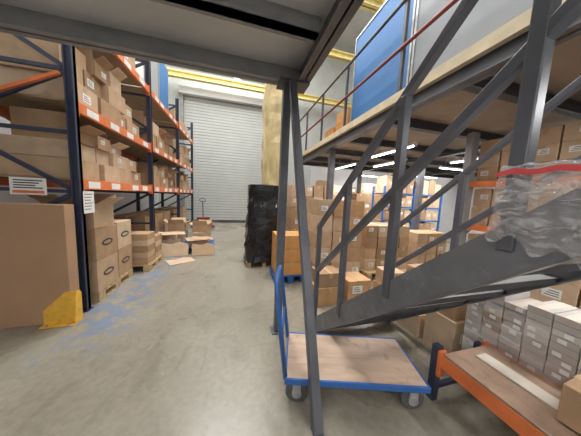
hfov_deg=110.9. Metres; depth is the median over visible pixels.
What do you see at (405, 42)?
guard rail
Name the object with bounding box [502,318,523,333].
flat box
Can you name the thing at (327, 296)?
carton
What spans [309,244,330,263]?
carton
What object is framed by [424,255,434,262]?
carton
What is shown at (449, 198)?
wall
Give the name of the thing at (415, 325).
carton
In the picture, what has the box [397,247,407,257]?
carton
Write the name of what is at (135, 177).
carton
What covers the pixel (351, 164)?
ceiling light
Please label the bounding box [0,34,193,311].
rack
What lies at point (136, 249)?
carton
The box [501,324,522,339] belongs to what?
flat box
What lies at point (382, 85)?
partition panel
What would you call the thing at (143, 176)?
carton
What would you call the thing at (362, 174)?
ceiling light
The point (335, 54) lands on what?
girder
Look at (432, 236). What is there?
carton
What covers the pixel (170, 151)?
carton
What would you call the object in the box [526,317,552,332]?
flat box
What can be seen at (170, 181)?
carton
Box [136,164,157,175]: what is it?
carton
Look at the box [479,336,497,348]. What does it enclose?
flat box
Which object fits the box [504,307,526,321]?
flat box
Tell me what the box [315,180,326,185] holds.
carton
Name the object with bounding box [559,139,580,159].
carton
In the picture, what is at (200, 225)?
carton
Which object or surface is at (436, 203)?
carton
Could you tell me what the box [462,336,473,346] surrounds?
flat box
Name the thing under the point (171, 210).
carton
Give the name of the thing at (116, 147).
carton
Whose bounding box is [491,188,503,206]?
carton
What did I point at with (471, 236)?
carton
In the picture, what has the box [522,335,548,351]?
flat box
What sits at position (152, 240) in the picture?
carton
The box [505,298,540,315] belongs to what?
flat box
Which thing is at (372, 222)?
carton
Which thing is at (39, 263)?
carton
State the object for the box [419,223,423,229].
carton
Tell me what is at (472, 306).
flat box
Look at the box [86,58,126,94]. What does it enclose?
carton
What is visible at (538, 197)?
plastic wrap
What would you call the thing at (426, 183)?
carton
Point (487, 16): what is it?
partition panel
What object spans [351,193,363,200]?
carton
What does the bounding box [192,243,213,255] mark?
carton
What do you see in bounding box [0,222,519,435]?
floor
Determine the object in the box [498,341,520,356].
flat box
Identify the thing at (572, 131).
carton
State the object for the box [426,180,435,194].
carton
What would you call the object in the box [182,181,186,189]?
carton
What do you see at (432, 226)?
carton
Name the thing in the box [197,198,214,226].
truck
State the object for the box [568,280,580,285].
carton
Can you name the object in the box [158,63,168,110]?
display board
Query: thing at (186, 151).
carton
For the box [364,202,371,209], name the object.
carton
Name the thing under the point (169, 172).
carton
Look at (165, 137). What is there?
carton
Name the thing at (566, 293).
carton
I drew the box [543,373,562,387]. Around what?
flat box
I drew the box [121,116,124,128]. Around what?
carton
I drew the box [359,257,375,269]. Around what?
carton
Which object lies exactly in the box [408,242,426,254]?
carton
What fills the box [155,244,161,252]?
carton
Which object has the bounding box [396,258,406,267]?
carton
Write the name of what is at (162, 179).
carton
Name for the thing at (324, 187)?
carton
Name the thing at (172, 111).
carton
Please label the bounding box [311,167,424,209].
wall
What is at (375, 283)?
carton
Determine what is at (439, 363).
rack
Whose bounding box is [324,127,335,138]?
carton
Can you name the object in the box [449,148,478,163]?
ceiling light
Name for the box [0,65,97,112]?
carton
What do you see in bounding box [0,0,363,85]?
deck
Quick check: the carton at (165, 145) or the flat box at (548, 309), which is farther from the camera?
the carton at (165, 145)
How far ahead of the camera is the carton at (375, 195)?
8.72 m
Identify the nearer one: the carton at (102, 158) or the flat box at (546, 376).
the flat box at (546, 376)
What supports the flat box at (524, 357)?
on the flat box at (534, 369)
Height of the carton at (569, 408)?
0.200 m
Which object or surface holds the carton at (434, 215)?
on the shelving unit at (384, 192)
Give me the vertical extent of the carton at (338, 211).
0.268 m
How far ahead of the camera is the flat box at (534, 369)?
1.39 m
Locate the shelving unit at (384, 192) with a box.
[371,186,442,230]
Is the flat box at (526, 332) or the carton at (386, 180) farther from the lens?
the carton at (386, 180)
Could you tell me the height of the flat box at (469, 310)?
0.044 m
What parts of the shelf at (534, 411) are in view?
card strip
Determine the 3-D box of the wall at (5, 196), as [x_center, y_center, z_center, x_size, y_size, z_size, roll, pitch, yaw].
[-4.424,-4.074,2.386,0.200,10.200,14.600,1,6,-15]
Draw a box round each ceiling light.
[335,157,357,169]
[362,174,377,176]
[371,142,417,157]
[373,158,407,167]
[438,157,462,170]
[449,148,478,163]
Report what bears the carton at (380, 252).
on the carton at (378, 262)
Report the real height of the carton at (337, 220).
0.268 m
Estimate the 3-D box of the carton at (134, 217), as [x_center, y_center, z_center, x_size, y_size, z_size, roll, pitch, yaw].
[-3.662,0.162,4.655,0.693,0.455,0.555,1,6,-15]
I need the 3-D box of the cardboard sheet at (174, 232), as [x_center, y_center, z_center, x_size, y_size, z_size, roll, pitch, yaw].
[-2.946,0.375,4.979,0.560,0.046,0.360,-3,8,-41]
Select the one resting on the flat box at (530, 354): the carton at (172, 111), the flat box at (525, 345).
the flat box at (525, 345)
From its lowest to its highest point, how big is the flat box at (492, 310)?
0.044 m
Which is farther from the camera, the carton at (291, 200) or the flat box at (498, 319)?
the carton at (291, 200)
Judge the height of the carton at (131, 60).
0.371 m
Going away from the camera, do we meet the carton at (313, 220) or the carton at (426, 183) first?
the carton at (313, 220)
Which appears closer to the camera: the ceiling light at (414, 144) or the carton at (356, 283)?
the carton at (356, 283)
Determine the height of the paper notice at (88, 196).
0.260 m
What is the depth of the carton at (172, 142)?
6.27 m
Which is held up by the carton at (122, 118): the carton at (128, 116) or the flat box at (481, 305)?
the carton at (128, 116)
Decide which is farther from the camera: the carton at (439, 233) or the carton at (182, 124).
the carton at (182, 124)
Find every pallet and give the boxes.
[90,269,132,302]
[132,254,163,271]
[183,238,213,252]
[243,184,277,267]
[269,266,301,283]
[359,267,406,279]
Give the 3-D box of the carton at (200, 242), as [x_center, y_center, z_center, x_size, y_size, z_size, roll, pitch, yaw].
[-2.391,0.626,5.212,0.455,0.180,0.353,0,6,-21]
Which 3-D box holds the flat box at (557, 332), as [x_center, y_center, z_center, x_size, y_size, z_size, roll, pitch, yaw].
[1.856,0.740,1.283,0.298,0.044,0.116,1,6,-15]
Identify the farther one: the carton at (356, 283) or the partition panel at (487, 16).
the carton at (356, 283)
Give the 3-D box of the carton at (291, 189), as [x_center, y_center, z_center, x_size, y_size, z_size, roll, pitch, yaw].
[0.091,-0.725,5.259,0.270,0.278,0.565,1,6,-15]
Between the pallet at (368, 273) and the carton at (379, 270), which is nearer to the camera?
the carton at (379, 270)
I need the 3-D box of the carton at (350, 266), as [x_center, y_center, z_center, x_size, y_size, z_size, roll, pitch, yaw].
[1.033,0.882,3.826,0.281,0.268,0.571,1,6,-15]
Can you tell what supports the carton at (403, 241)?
on the carton at (402, 251)
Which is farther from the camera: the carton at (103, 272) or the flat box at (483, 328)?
the carton at (103, 272)
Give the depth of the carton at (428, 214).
6.43 m
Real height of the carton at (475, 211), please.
0.258 m
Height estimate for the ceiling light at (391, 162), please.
0.320 m
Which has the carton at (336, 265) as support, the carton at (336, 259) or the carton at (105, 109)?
the carton at (336, 259)
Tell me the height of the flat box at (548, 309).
0.046 m
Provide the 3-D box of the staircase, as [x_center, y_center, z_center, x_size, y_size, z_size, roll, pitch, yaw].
[1.192,-0.396,0.876,1.054,3.718,3.172,1,6,-15]
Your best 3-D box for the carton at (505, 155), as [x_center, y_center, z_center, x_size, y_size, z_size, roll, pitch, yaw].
[3.064,-0.766,2.615,0.475,0.188,0.240,1,6,-15]
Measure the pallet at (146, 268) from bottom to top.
0.135 m
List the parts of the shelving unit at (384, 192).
post, post, post, post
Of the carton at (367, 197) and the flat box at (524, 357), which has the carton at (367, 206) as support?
the carton at (367, 197)
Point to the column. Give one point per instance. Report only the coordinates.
(272, 97)
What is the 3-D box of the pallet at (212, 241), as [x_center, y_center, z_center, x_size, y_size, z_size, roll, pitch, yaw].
[-2.766,0.745,5.437,1.300,0.135,1.150,0,6,-21]
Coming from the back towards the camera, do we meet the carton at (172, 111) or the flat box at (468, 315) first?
the carton at (172, 111)
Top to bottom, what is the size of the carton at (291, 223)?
0.278 m
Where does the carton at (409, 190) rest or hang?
on the shelving unit at (384, 192)
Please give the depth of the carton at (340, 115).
4.17 m
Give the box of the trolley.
[274,265,430,408]
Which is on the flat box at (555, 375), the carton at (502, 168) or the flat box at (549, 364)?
the flat box at (549, 364)
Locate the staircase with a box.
[313,0,580,332]
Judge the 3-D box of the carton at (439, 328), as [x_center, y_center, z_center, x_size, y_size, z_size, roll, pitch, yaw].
[1.635,1.164,2.062,0.313,0.400,0.296,1,6,-15]
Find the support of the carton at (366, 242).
on the carton at (366, 253)
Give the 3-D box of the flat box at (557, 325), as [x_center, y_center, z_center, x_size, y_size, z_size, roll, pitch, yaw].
[1.857,0.694,1.278,0.297,0.044,0.116,1,6,-15]
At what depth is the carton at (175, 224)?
5.41 m
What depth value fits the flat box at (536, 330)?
1.35 m
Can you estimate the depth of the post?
2.05 m
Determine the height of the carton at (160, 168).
0.301 m
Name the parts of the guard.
plate, plate, plate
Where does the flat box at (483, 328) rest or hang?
on the flat box at (483, 334)
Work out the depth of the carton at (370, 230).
3.88 m
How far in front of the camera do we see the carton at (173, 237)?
4.88 m
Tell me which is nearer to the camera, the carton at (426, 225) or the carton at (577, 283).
the carton at (577, 283)
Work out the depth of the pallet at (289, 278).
3.53 m
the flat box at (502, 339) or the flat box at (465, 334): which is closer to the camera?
the flat box at (502, 339)
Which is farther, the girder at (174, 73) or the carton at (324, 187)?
the girder at (174, 73)
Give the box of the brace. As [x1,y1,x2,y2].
[289,77,324,435]
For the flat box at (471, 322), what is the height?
0.044 m
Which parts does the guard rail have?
rail post, rail post, rail post, rail, rail post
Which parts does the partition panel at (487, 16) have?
frame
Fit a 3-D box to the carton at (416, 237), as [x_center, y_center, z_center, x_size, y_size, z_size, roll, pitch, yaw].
[2.772,0.421,4.506,0.273,0.238,0.472,1,6,-15]
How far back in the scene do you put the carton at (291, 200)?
5.01 m
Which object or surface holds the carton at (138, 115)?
on the carton
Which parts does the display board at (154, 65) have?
panel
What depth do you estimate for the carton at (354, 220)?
3.47 m
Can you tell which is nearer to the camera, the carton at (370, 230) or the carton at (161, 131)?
the carton at (370, 230)
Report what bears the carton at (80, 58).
on the carton at (8, 47)
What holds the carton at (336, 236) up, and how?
on the carton
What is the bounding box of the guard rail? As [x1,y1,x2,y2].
[300,0,458,150]
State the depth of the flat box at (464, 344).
1.78 m
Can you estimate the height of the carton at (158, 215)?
0.455 m
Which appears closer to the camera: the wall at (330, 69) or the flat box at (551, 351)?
the flat box at (551, 351)
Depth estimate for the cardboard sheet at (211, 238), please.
5.03 m
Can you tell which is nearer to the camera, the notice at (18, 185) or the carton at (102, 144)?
the notice at (18, 185)
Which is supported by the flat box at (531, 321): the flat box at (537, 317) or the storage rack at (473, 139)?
the flat box at (537, 317)
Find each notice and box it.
[8,176,46,194]
[83,191,94,213]
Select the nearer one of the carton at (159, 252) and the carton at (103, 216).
the carton at (103, 216)
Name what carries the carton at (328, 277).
on the carton at (327, 296)
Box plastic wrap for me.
[486,160,580,260]
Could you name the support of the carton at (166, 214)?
on the carton
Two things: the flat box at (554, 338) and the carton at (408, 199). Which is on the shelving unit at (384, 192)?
the carton at (408, 199)
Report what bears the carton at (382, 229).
on the carton at (381, 241)
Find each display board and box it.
[143,61,158,98]
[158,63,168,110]
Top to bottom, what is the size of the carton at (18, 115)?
0.300 m
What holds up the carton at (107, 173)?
on the rack at (141, 98)
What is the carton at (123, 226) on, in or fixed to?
on the carton at (125, 253)
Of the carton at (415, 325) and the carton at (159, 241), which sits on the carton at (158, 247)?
the carton at (159, 241)
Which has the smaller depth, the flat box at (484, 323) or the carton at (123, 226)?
the flat box at (484, 323)
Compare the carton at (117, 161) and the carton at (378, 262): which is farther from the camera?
the carton at (378, 262)
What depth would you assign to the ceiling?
10.09 m
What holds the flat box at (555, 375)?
on the flat box at (546, 376)
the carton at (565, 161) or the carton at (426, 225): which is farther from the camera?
the carton at (426, 225)
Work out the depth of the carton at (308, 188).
5.08 m
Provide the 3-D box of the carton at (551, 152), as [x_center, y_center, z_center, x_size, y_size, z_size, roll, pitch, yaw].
[3.121,-0.738,2.365,0.476,0.188,0.240,1,6,-15]
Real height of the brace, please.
2.611 m
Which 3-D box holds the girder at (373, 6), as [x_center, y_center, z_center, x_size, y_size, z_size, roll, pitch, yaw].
[1.636,-6.173,5.561,13.100,0.250,0.200,1,6,-15]
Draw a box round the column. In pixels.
[261,83,281,185]
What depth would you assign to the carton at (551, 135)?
2.24 m
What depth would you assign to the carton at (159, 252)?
4.19 m
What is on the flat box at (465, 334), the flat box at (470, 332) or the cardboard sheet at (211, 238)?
the flat box at (470, 332)
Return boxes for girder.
[167,68,350,107]
[327,49,354,63]
[360,0,385,13]
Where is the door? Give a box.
[179,85,262,222]
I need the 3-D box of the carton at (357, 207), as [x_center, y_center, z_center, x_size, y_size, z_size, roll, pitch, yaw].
[1.081,-0.191,3.713,0.284,0.268,0.536,1,6,-15]
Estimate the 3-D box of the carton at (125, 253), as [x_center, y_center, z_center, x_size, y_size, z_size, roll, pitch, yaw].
[-2.996,0.678,3.218,0.595,0.440,0.415,1,6,-15]
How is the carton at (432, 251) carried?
on the carton at (427, 257)
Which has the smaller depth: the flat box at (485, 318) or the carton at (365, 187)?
the flat box at (485, 318)
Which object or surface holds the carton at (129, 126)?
on the rack at (141, 98)
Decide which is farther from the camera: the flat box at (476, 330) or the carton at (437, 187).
the carton at (437, 187)
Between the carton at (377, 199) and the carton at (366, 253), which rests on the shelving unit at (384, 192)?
the carton at (377, 199)
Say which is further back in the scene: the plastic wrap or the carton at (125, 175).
the carton at (125, 175)
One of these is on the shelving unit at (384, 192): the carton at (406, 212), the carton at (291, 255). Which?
the carton at (406, 212)
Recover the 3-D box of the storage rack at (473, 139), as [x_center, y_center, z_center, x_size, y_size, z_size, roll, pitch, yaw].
[3.322,0.139,2.250,1.020,2.550,2.050,1,6,-15]
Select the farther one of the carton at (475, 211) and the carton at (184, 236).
the carton at (184, 236)
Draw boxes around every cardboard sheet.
[158,231,185,234]
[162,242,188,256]
[165,257,194,265]
[185,237,212,240]
[189,236,210,239]
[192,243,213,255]
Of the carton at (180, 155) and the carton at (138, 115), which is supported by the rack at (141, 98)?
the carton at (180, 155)
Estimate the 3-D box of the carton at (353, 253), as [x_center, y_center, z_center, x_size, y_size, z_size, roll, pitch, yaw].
[1.045,0.614,3.798,0.278,0.268,0.547,1,6,-15]
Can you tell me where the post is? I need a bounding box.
[270,76,309,334]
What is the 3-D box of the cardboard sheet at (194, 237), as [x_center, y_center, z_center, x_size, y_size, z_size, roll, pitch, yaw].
[-2.334,0.516,5.162,0.500,0.032,0.360,3,6,2]
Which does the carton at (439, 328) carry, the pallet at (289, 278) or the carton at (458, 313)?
the carton at (458, 313)
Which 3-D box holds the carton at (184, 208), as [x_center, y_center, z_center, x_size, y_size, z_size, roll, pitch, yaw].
[-4.549,-0.221,7.915,0.693,0.455,0.555,1,6,-15]
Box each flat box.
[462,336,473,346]
[462,341,472,348]
[463,332,478,341]
[464,327,479,339]
[465,317,481,329]
[465,322,480,334]
[466,312,482,324]
[467,304,483,313]
[467,307,482,318]
[474,302,484,308]
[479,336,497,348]
[480,331,498,344]
[481,325,499,339]
[482,320,500,333]
[483,310,502,322]
[483,315,501,328]
[484,304,503,317]
[485,300,504,311]
[489,297,528,305]
[497,346,519,362]
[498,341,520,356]
[499,292,529,300]
[499,335,520,351]
[500,330,521,345]
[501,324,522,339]
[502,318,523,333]
[503,313,525,327]
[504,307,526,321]
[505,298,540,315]
[519,352,544,370]
[519,359,543,376]
[521,341,547,358]
[521,347,546,364]
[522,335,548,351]
[523,329,549,345]
[524,323,551,339]
[526,310,553,325]
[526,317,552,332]
[527,300,579,319]
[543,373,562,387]
[544,366,568,383]
[545,360,576,379]
[547,354,577,373]
[548,347,579,367]
[549,340,580,360]
[550,334,580,352]
[552,327,580,345]
[553,321,580,338]
[554,309,580,330]
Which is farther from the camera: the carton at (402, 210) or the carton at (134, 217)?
the carton at (402, 210)
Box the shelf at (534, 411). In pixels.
[443,345,580,435]
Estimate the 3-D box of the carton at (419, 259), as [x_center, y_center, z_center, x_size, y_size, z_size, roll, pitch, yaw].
[2.751,0.898,4.556,0.255,0.238,0.450,1,6,-15]
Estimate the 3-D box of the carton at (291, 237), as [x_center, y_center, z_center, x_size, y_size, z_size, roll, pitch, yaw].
[-0.041,0.394,3.686,0.513,0.230,0.495,1,6,-15]
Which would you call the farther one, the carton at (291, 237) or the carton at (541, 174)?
the carton at (291, 237)
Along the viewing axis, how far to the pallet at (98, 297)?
2.92 m
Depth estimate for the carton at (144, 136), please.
4.27 m
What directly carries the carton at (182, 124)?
on the rack at (141, 98)
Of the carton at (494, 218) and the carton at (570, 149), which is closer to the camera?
the carton at (570, 149)
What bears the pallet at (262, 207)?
on the floor
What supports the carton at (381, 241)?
on the carton
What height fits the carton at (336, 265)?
0.268 m
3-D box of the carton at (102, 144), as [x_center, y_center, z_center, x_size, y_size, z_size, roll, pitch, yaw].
[-2.939,-1.064,2.808,0.546,0.176,0.283,1,6,-15]
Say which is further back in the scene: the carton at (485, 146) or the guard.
the carton at (485, 146)
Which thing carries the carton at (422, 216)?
on the shelving unit at (384, 192)
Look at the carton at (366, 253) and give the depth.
3.92 m
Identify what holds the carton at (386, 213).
on the shelving unit at (384, 192)
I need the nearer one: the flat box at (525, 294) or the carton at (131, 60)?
the flat box at (525, 294)
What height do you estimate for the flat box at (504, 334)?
0.044 m
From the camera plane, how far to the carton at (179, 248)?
4.69 m
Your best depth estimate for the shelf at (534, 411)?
1.22 m
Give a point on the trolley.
(344, 361)
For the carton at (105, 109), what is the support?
on the rack at (141, 98)
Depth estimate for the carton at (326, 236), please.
3.35 m
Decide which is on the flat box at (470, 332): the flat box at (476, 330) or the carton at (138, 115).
the flat box at (476, 330)
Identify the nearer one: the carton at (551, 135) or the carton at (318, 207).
the carton at (551, 135)
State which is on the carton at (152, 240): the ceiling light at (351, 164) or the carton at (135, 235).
the carton at (135, 235)
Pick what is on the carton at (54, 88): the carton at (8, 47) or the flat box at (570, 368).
the carton at (8, 47)
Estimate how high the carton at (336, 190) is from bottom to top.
0.298 m
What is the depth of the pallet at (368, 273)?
3.87 m
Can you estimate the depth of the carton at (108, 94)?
3.06 m
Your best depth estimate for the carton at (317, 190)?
5.14 m
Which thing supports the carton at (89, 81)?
on the carton at (54, 88)
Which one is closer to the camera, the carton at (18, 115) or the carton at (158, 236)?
the carton at (18, 115)
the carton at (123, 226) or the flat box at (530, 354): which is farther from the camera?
the carton at (123, 226)
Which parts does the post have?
plate, head plate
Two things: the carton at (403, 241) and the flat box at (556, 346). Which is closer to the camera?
the flat box at (556, 346)
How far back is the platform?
2.76 m
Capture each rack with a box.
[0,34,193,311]
[426,341,561,435]
[458,132,580,245]
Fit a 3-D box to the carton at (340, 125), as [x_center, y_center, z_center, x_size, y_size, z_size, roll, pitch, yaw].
[1.260,-1.877,4.294,0.413,0.260,0.445,1,6,-15]
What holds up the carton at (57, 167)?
on the rack at (141, 98)
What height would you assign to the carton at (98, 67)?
0.316 m
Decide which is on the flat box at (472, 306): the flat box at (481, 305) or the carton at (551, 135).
the flat box at (481, 305)
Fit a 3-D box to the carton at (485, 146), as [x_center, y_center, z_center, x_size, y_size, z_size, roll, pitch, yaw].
[3.007,-0.984,2.842,0.475,0.188,0.240,1,6,-15]
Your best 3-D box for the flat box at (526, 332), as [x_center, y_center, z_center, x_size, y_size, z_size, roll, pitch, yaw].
[1.816,0.817,1.408,0.298,0.044,0.116,1,6,-15]
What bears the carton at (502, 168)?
on the storage rack at (473, 139)
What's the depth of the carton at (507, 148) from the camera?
2.60 m
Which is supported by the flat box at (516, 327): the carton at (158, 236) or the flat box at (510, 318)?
the flat box at (510, 318)
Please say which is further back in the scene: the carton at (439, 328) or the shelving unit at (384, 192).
the shelving unit at (384, 192)
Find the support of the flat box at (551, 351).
on the flat box at (570, 368)
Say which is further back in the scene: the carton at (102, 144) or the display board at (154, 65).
the display board at (154, 65)
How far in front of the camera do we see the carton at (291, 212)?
5.06 m
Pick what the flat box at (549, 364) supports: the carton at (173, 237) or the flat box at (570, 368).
the flat box at (570, 368)
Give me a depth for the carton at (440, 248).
4.44 m
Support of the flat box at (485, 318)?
on the flat box at (484, 323)
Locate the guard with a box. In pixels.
[39,290,82,328]
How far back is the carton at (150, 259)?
3.69 m
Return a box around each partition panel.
[350,0,416,121]
[409,0,532,81]
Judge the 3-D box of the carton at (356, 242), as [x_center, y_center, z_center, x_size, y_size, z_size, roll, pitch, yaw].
[1.057,0.345,3.769,0.266,0.268,0.568,1,6,-15]
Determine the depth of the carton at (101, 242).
2.67 m
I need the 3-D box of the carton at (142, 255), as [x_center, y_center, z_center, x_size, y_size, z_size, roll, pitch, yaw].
[-2.935,0.670,3.786,0.543,0.112,0.335,1,6,-14]
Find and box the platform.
[293,0,580,229]
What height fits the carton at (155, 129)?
0.268 m
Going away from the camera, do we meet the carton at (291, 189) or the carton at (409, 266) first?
the carton at (409, 266)
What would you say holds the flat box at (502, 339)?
on the flat box at (514, 352)
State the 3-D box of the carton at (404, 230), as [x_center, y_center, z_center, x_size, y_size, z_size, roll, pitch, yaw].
[2.269,0.243,4.348,0.240,0.218,0.542,1,6,-15]
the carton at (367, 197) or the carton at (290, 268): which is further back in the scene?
the carton at (367, 197)
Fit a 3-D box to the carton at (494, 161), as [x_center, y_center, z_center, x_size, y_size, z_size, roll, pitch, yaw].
[2.986,-0.795,2.858,0.475,0.188,0.240,1,6,-15]
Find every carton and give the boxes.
[0,32,85,69]
[0,38,82,84]
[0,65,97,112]
[0,106,105,146]
[0,134,95,162]
[0,153,99,180]
[0,202,78,328]
[27,194,124,228]
[76,47,112,84]
[82,69,100,97]
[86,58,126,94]
[86,224,117,261]
[88,252,118,292]
[92,136,110,152]
[95,149,108,165]
[97,97,120,125]
[99,135,128,155]
[99,164,119,182]
[100,84,125,114]
[108,153,126,169]
[114,214,149,230]
[114,219,131,248]
[118,244,132,276]
[120,169,131,183]
[121,104,131,121]
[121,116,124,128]
[124,56,134,68]
[124,212,162,231]
[125,119,138,136]
[126,159,135,171]
[131,172,140,184]
[131,231,154,239]
[131,237,154,246]
[132,110,154,127]
[132,242,154,252]
[132,248,154,258]
[132,254,154,264]
[136,162,165,175]
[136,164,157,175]
[136,210,169,227]
[139,130,155,146]
[140,173,159,186]
[152,122,158,136]
[154,208,176,219]
[155,233,161,241]
[155,239,161,246]
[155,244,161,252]
[155,249,161,257]
[156,136,163,151]
[159,128,166,138]
[159,207,182,217]
[160,176,165,186]
[161,133,174,145]
[161,165,177,178]
[161,234,180,239]
[162,237,182,243]
[163,217,190,230]
[164,143,167,153]
[165,206,186,217]
[167,229,187,241]
[168,146,172,156]
[168,178,173,187]
[169,107,179,124]
[169,139,175,149]
[179,153,182,162]
[180,120,184,130]
[182,146,190,158]
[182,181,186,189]
[188,220,213,231]
[188,240,207,246]
[193,231,210,241]
[271,256,300,274]
[272,231,299,248]
[272,243,299,261]
[286,206,297,217]
[286,216,297,228]
[287,184,295,195]
[287,196,296,206]
[305,185,312,196]
[306,199,332,215]
[307,213,332,231]
[308,228,331,247]
[309,186,322,196]
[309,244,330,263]
[311,266,338,287]
[312,281,337,306]
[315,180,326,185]
[323,186,333,196]
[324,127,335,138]
[326,199,343,215]
[329,263,338,269]
[330,247,339,262]
[331,232,341,247]
[332,216,342,231]
[333,186,340,194]
[336,107,350,125]
[336,119,349,130]
[344,271,370,301]
[346,261,359,271]
[347,247,360,261]
[348,232,361,246]
[349,216,362,231]
[350,201,364,215]
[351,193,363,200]
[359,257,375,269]
[360,246,375,258]
[361,183,374,192]
[361,236,376,247]
[362,224,377,236]
[364,194,371,201]
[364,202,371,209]
[369,222,387,236]
[372,222,399,236]
[373,280,379,287]
[374,194,382,200]
[375,197,389,205]
[375,210,388,219]
[375,248,385,258]
[375,258,384,269]
[375,266,404,283]
[376,175,392,191]
[376,237,386,247]
[386,223,409,236]
[388,208,403,219]
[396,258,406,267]
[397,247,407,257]
[397,314,425,336]
[398,237,408,246]
[402,196,411,206]
[403,210,410,218]
[406,180,413,193]
[406,264,420,271]
[407,253,424,263]
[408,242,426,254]
[409,209,425,220]
[409,230,427,243]
[414,181,428,194]
[414,230,437,243]
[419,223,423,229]
[420,222,430,229]
[422,312,464,352]
[423,230,446,243]
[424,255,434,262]
[425,210,431,220]
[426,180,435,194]
[426,245,436,254]
[430,224,435,230]
[431,211,437,220]
[432,200,438,207]
[434,185,440,193]
[436,244,446,254]
[438,305,467,320]
[467,233,483,241]
[470,207,489,225]
[473,189,492,206]
[476,167,499,180]
[477,152,501,168]
[480,138,502,154]
[488,210,500,226]
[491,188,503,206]
[498,166,506,179]
[500,151,509,165]
[502,143,510,151]
[529,283,580,307]
[532,161,558,177]
[535,143,561,162]
[538,125,564,145]
[556,374,580,434]
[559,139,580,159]
[559,159,580,176]
[562,121,580,141]
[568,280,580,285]
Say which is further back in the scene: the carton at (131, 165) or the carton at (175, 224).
the carton at (175, 224)
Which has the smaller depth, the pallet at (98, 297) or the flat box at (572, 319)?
the flat box at (572, 319)
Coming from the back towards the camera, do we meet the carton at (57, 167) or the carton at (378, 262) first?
the carton at (378, 262)
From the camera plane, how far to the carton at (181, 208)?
7.43 m
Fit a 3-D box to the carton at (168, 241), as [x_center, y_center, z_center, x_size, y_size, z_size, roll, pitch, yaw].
[-3.003,0.609,5.022,0.495,0.200,0.353,0,6,-21]
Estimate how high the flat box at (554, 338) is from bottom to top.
0.044 m
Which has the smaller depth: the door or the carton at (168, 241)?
the carton at (168, 241)
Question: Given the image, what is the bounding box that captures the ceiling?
[338,8,374,44]
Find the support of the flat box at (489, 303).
on the flat box at (492, 310)
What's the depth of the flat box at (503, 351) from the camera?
1.50 m
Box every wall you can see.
[0,61,158,214]
[158,41,389,206]
[311,167,424,209]
[390,173,494,239]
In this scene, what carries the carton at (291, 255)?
on the carton at (290, 268)
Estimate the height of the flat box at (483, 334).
0.044 m
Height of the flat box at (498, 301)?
0.044 m
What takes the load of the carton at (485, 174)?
on the storage rack at (473, 139)
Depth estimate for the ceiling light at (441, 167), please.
5.61 m
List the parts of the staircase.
rail post, rail post, rail post, handrail, rail post, rail, handrail, rail post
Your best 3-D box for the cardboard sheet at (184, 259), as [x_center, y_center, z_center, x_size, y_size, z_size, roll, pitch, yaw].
[-2.407,0.935,4.378,0.500,0.006,0.400,-3,8,-44]
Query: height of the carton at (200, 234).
0.280 m
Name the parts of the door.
guide rail, rail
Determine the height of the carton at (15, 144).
0.200 m
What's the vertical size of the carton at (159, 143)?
0.320 m
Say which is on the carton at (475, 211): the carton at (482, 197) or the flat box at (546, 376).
the carton at (482, 197)

